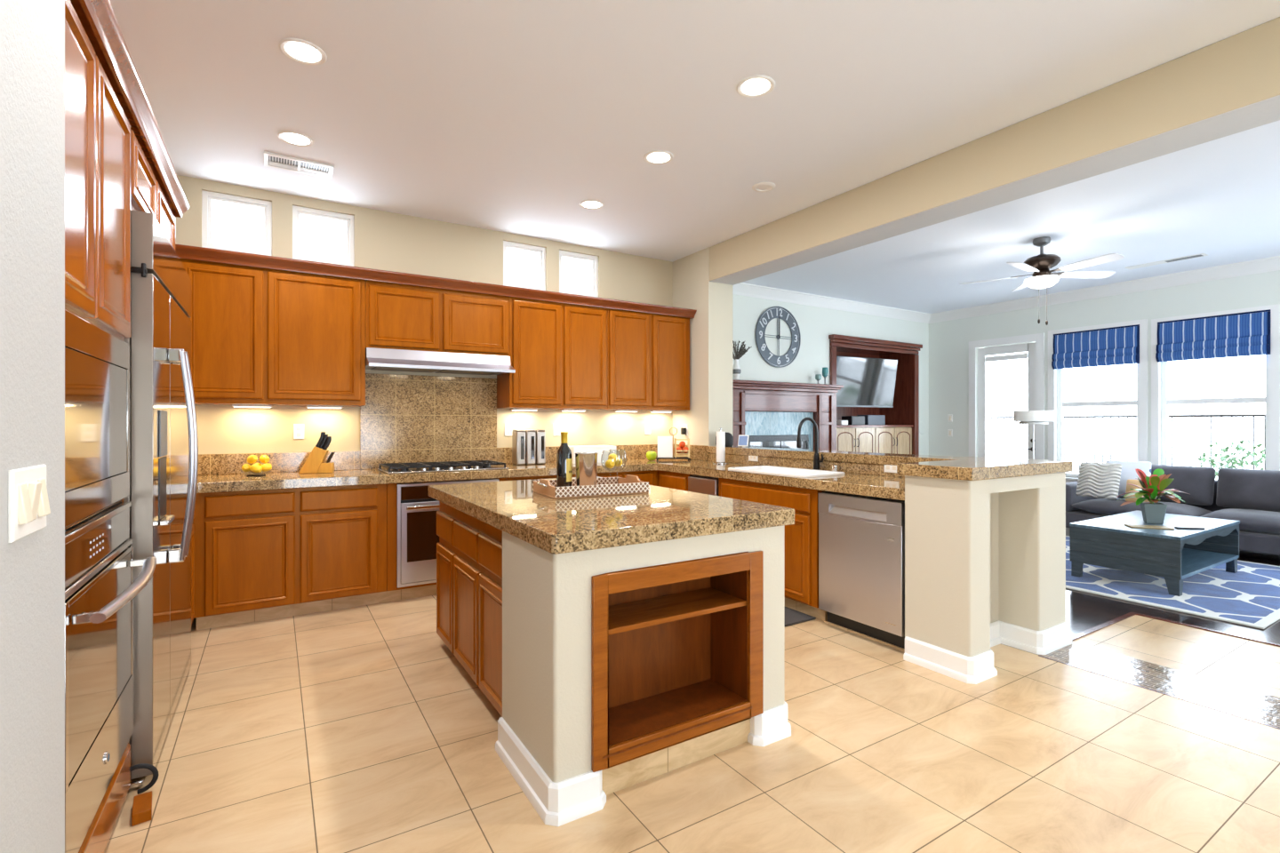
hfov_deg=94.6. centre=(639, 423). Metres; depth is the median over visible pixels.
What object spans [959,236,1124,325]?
ceiling fan
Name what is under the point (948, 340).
wall
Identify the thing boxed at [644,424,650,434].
wall outlet
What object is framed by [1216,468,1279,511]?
cushion
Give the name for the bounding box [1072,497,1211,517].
seat cushion
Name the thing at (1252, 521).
seat cushion
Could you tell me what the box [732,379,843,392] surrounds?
mantel shelf
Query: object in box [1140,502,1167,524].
pot
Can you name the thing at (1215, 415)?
metal fence
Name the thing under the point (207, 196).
window
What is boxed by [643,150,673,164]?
recessed light
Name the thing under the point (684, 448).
orange
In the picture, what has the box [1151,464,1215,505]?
cushion
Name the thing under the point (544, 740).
kitchen island
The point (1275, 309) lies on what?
trim
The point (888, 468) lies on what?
wall outlet
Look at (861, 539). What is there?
dishwasher
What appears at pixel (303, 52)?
recessed light
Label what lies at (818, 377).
cup
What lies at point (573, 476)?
base cabinet
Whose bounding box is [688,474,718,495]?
trash compactor
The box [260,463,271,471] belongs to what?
lemon
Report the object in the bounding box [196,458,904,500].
countertop
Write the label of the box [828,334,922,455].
media cabinet
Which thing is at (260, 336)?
upper cabinet
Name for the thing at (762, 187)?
smoke detector
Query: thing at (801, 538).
base cabinet
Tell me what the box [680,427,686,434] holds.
power adapter
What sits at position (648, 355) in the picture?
upper cabinet
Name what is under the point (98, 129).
tall cabinet
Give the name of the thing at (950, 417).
light switch
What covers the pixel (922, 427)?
wall speaker
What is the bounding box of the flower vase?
[732,340,750,380]
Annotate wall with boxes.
[0,0,64,852]
[174,175,672,524]
[732,294,928,455]
[904,472,1065,656]
[928,270,1279,478]
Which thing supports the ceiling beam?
attached to the ceiling
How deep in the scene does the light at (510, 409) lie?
5.32 m
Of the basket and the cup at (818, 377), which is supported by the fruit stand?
the basket
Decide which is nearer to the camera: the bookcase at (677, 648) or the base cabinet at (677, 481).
the bookcase at (677, 648)
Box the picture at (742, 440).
[738,436,747,445]
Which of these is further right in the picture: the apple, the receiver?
the receiver
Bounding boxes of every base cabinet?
[191,512,194,624]
[193,483,386,618]
[386,478,506,591]
[436,501,502,717]
[506,474,575,480]
[596,470,658,486]
[658,471,689,491]
[718,478,824,607]
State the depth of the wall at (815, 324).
8.09 m
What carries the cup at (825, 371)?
on the candle holder at (825, 371)
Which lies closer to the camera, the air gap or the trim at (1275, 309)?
the air gap
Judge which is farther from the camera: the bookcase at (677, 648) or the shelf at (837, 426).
the shelf at (837, 426)
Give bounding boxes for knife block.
[298,432,335,473]
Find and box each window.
[201,190,271,255]
[292,205,354,266]
[503,240,545,290]
[559,249,598,297]
[1057,363,1138,480]
[1160,354,1270,470]
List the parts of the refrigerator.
freezer door, dispenser panel, door, handle, handle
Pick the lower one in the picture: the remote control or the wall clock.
the remote control
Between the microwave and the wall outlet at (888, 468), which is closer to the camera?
the microwave
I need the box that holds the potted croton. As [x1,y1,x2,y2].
[1115,468,1188,524]
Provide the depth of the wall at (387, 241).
4.97 m
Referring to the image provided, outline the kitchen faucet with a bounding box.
[796,416,823,470]
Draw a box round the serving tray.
[532,474,648,499]
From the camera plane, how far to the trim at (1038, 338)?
8.35 m
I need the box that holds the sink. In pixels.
[728,465,845,477]
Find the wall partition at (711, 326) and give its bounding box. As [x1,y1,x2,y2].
[672,247,732,446]
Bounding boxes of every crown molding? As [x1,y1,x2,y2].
[70,0,189,217]
[175,243,696,319]
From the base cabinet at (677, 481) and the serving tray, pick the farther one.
the base cabinet at (677, 481)
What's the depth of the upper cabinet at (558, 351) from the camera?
5.26 m
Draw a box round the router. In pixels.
[836,420,847,424]
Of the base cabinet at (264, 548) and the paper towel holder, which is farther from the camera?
the paper towel holder
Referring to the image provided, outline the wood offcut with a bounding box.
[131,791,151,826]
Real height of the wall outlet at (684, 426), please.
0.116 m
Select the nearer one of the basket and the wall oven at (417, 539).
the wall oven at (417, 539)
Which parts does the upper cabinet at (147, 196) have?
door, door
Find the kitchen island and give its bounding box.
[495,525,791,826]
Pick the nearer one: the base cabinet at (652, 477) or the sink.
the sink
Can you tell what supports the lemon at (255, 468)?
in the dish
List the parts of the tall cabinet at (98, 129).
door, drawer, door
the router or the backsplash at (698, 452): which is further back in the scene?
the router
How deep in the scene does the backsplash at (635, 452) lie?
6.01 m
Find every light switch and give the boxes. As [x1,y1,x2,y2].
[8,464,50,543]
[948,415,952,422]
[948,429,952,437]
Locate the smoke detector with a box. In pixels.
[752,182,775,191]
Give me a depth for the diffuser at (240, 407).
4.26 m
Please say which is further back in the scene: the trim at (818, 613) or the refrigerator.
the trim at (818, 613)
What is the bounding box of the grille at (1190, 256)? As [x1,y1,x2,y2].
[1166,255,1202,262]
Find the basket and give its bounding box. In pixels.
[674,438,689,457]
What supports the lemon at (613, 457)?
in the wine glass
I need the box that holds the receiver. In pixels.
[856,415,885,424]
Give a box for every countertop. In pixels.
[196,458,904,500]
[428,476,794,554]
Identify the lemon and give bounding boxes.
[241,464,250,472]
[247,455,257,463]
[249,464,262,472]
[259,455,269,463]
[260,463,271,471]
[605,459,615,468]
[608,453,617,462]
[614,457,622,466]
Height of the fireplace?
1.838 m
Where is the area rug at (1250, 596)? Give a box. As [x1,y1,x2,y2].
[1065,536,1279,629]
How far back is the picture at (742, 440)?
5.64 m
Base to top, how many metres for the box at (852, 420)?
0.130 m
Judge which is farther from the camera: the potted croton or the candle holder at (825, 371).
the candle holder at (825, 371)
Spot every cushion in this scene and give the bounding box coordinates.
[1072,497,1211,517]
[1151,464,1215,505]
[1200,508,1279,534]
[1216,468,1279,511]
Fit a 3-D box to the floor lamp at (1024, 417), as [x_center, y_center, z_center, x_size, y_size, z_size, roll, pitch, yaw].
[4.844,0.583,7.274,0.420,1.475,0.420,0,0,-32]
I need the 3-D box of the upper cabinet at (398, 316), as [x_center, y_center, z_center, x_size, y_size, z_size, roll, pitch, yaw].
[-1.676,-0.834,4.888,1.123,0.522,0.361,0,0,-32]
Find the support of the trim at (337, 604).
on the floor
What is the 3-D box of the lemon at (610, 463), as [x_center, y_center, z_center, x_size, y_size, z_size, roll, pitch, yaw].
[-0.160,0.215,3.142,0.049,0.049,0.058,0,0,-17]
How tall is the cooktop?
0.048 m
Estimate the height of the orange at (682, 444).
0.066 m
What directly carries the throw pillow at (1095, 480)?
on the sofa
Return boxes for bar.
[707,446,1072,480]
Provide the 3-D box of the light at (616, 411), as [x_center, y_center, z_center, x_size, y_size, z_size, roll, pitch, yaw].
[-0.137,-0.124,5.915,0.240,0.019,0.060,0,0,-32]
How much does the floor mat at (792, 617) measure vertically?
0.014 m
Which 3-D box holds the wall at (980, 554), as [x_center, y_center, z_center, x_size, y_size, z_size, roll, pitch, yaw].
[2.034,0.806,3.447,1.050,1.028,0.365,0,0,-32]
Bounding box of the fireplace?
[732,379,843,450]
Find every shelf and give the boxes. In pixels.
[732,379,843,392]
[836,424,913,427]
[1181,548,1238,579]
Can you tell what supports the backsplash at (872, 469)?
attached to the wall
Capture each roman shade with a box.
[1051,324,1139,369]
[1155,309,1270,362]
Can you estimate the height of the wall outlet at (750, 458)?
0.072 m
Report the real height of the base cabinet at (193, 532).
0.786 m
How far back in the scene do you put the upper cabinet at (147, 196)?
2.38 m
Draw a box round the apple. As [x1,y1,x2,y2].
[646,451,656,460]
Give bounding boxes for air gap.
[832,464,839,471]
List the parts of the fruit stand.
ring handle, frame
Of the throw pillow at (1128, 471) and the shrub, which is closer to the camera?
the throw pillow at (1128, 471)
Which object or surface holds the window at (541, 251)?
in the wall at (387, 241)
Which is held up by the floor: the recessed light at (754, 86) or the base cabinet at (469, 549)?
the base cabinet at (469, 549)
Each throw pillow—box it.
[1075,462,1121,499]
[1105,460,1151,496]
[1124,479,1155,502]
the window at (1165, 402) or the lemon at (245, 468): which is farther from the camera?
the window at (1165, 402)
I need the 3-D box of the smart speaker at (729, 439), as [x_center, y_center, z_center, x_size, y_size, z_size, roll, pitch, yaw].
[0.824,0.155,5.770,0.170,0.138,0.170,0,0,-32]
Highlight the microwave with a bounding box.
[64,309,129,527]
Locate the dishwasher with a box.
[818,491,904,648]
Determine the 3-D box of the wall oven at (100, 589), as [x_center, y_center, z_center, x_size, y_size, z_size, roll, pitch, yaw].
[-1.773,0.690,1.647,0.625,0.830,0.812,0,0,-32]
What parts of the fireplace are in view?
glass door, door frame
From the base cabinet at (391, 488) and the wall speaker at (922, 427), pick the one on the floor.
the base cabinet at (391, 488)
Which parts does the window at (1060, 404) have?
sill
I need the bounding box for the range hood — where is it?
[365,347,515,375]
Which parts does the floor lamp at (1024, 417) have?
lamp shade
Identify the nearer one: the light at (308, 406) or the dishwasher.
the dishwasher
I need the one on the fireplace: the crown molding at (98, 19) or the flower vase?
the flower vase
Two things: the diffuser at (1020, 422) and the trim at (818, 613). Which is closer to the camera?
the trim at (818, 613)
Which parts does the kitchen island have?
baseboard, baseboard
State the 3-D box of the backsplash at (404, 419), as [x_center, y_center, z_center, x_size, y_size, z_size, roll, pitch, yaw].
[-1.768,-0.018,5.035,1.122,0.774,0.016,0,0,-32]
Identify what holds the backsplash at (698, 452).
attached to the wall partition at (711, 326)
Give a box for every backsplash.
[197,450,359,475]
[360,373,496,469]
[496,444,657,463]
[673,444,708,461]
[708,453,904,478]
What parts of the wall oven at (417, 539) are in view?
control panel, door, handle, door glass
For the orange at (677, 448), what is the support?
in the fruit stand
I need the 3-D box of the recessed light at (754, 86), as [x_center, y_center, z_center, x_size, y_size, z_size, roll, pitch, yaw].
[0.597,-1.736,3.048,0.196,0.008,0.196,0,0,-32]
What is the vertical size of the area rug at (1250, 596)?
0.013 m
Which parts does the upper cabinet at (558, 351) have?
door, door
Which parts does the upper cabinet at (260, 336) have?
door, door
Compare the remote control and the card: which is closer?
the remote control
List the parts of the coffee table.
leg, panel, leg, panel, leg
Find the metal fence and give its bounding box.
[986,414,1265,473]
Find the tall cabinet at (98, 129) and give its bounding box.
[64,0,130,852]
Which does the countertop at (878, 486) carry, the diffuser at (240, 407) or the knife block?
the knife block
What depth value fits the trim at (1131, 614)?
3.79 m
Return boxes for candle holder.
[815,374,821,383]
[822,367,828,383]
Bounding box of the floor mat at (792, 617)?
[784,607,815,626]
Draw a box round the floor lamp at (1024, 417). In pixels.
[1013,410,1054,459]
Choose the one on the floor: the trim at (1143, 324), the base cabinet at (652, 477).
the base cabinet at (652, 477)
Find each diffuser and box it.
[240,407,270,407]
[1018,421,1047,423]
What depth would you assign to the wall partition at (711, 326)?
5.95 m
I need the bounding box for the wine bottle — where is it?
[556,432,572,487]
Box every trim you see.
[196,584,436,630]
[732,256,1279,323]
[784,597,827,621]
[824,620,904,651]
[968,333,1044,459]
[1038,655,1279,729]
[1048,319,1147,482]
[1070,611,1279,647]
[1151,304,1279,470]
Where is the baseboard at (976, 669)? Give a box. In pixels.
[903,620,1072,684]
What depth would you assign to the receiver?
8.81 m
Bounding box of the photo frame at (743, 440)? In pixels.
[737,435,749,447]
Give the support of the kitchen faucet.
on the countertop at (878, 486)
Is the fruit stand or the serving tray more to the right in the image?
the fruit stand
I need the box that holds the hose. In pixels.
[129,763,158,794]
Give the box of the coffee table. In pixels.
[1069,511,1239,596]
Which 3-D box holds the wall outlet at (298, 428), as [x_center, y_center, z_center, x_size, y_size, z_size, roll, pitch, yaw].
[-2.610,0.063,4.519,0.072,0.116,0.008,0,0,-32]
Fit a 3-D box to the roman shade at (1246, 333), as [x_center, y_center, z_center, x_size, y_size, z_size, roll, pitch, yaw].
[6.399,-0.968,6.632,0.065,0.475,0.940,0,0,-32]
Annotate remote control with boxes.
[1174,527,1205,529]
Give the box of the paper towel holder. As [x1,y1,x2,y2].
[712,427,728,463]
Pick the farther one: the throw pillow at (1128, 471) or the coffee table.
the throw pillow at (1128, 471)
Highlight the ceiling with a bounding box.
[109,0,1279,313]
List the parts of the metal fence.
post, rail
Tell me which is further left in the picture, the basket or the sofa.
the basket
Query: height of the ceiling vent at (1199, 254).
0.008 m
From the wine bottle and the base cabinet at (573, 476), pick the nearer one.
the wine bottle
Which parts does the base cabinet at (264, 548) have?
drawer, door, drawer, door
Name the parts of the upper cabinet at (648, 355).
door, door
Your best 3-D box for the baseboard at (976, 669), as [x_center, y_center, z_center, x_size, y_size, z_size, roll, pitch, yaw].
[2.045,1.258,3.429,1.112,0.125,0.386,0,0,-32]
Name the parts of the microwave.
door glass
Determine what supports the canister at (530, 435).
on the countertop at (878, 486)
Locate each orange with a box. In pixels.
[676,447,682,453]
[679,440,685,447]
[682,447,688,453]
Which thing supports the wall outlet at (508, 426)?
attached to the wall at (387, 241)
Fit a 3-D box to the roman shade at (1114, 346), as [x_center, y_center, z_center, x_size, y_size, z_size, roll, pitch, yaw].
[5.815,-0.968,7.573,0.065,0.475,0.935,0,0,-32]
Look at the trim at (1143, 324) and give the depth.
7.19 m
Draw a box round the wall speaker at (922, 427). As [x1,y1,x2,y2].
[919,422,926,434]
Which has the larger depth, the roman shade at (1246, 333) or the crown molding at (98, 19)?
the roman shade at (1246, 333)
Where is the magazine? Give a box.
[1124,524,1174,530]
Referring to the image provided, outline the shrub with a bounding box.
[1189,437,1265,479]
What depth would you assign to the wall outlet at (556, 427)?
5.64 m
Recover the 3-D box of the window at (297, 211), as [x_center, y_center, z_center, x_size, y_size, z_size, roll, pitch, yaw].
[-2.490,-1.464,4.653,0.435,0.417,0.043,0,0,-32]
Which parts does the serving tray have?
ring handle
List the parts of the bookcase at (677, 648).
panel, shelf, panel, panel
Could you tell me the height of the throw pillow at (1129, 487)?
0.240 m
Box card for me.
[657,436,672,457]
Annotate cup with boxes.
[815,374,821,380]
[822,367,828,376]
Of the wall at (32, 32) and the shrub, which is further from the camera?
the shrub
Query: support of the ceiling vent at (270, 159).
in the ceiling
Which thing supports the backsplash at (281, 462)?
attached to the wall at (387, 241)
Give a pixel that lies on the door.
(1029, 348)
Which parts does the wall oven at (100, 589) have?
control panel, trim, trim, door, door glass, handle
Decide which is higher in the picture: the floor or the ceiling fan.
the ceiling fan
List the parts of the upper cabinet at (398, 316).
door, door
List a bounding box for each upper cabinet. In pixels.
[130,128,175,251]
[179,258,365,407]
[365,280,509,356]
[496,296,607,409]
[604,308,689,410]
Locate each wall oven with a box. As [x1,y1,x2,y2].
[64,501,156,852]
[396,479,498,587]
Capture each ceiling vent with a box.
[263,151,334,178]
[1125,253,1207,269]
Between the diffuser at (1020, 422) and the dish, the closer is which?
the dish
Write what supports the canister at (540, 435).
on the countertop at (878, 486)
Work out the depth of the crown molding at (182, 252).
4.56 m
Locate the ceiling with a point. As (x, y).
(501, 116)
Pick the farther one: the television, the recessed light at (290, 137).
the television
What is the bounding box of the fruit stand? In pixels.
[656,427,690,460]
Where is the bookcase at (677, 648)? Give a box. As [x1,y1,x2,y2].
[591,551,763,772]
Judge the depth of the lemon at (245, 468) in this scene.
4.13 m
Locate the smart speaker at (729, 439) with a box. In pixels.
[715,432,733,447]
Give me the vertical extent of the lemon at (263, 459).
0.059 m
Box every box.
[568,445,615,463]
[841,416,864,424]
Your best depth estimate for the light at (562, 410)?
5.57 m
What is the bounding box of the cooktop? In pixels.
[377,460,508,474]
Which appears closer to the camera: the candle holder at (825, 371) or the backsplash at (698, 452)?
the backsplash at (698, 452)
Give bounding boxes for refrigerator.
[124,208,198,789]
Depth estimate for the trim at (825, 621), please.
3.64 m
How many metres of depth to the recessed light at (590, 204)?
4.69 m
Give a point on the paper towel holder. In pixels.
(720, 436)
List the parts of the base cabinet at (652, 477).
drawer, drawer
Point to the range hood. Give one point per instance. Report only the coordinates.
(376, 359)
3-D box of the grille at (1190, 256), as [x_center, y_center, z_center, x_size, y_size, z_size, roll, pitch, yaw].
[5.716,-1.733,6.209,0.090,0.001,0.290,0,0,-32]
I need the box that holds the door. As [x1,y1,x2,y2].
[977,342,1035,459]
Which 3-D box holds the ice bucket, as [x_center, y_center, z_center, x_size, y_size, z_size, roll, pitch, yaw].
[-0.283,0.257,3.107,0.121,0.202,0.121,0,0,-32]
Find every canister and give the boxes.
[512,430,525,464]
[524,430,535,464]
[535,429,545,464]
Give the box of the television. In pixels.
[836,355,897,407]
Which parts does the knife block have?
knife handle, knife handle, knife handle, steak knife handle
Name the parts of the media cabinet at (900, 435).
casing, arch molding, door, door, arch molding, door, arch molding, door, arch molding, casing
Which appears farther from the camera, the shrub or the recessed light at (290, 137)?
the shrub
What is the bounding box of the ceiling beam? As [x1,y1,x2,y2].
[709,16,1279,285]
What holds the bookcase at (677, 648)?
attached to the kitchen island
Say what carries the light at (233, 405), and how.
attached to the upper cabinet at (260, 336)
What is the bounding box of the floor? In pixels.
[104,452,1279,852]
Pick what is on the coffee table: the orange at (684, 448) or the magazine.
the magazine
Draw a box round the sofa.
[1065,464,1279,555]
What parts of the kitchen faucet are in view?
spout, handle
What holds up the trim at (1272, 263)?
attached to the wall at (948, 340)
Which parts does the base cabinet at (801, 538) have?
drawer, door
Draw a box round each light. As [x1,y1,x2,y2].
[232,404,271,407]
[277,130,314,146]
[278,38,327,65]
[306,405,342,408]
[510,408,537,410]
[560,408,586,411]
[579,200,603,209]
[614,409,638,412]
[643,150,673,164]
[649,410,671,412]
[736,75,775,97]
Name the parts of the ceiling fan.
blade, blade, blade, pull chain, lamp shade, motor, pull chain, blade arm, blade arm, blade, blade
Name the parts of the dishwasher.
pocket handle, control panel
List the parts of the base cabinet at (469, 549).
drawer, door, drawer, door, drawer, door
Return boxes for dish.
[240,468,272,476]
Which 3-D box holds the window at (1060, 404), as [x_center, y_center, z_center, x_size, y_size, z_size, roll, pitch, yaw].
[5.882,-0.215,7.612,0.180,1.930,0.998,0,0,-32]
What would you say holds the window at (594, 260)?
in the wall at (387, 241)
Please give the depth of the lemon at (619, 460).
3.26 m
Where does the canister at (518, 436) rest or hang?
on the countertop at (878, 486)
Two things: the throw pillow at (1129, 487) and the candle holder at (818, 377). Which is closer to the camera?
the throw pillow at (1129, 487)
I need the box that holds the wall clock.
[755,306,800,367]
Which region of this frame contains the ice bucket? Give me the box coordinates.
[575,452,597,486]
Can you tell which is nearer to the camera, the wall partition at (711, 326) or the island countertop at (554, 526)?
the island countertop at (554, 526)
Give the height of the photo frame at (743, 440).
0.112 m
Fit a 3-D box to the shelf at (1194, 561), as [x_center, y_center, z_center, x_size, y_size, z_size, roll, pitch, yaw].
[4.471,1.168,5.125,1.355,0.025,0.730,0,0,-32]
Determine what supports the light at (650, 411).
attached to the upper cabinet at (648, 355)
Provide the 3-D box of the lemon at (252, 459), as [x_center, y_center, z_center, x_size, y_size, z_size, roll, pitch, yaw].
[-2.731,0.253,4.161,0.071,0.062,0.057,0,0,10]
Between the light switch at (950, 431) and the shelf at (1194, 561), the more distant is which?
the light switch at (950, 431)
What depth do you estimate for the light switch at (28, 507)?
0.98 m
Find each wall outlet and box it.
[293,424,303,439]
[504,423,511,436]
[552,424,559,435]
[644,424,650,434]
[683,424,687,435]
[748,456,758,461]
[884,464,896,472]

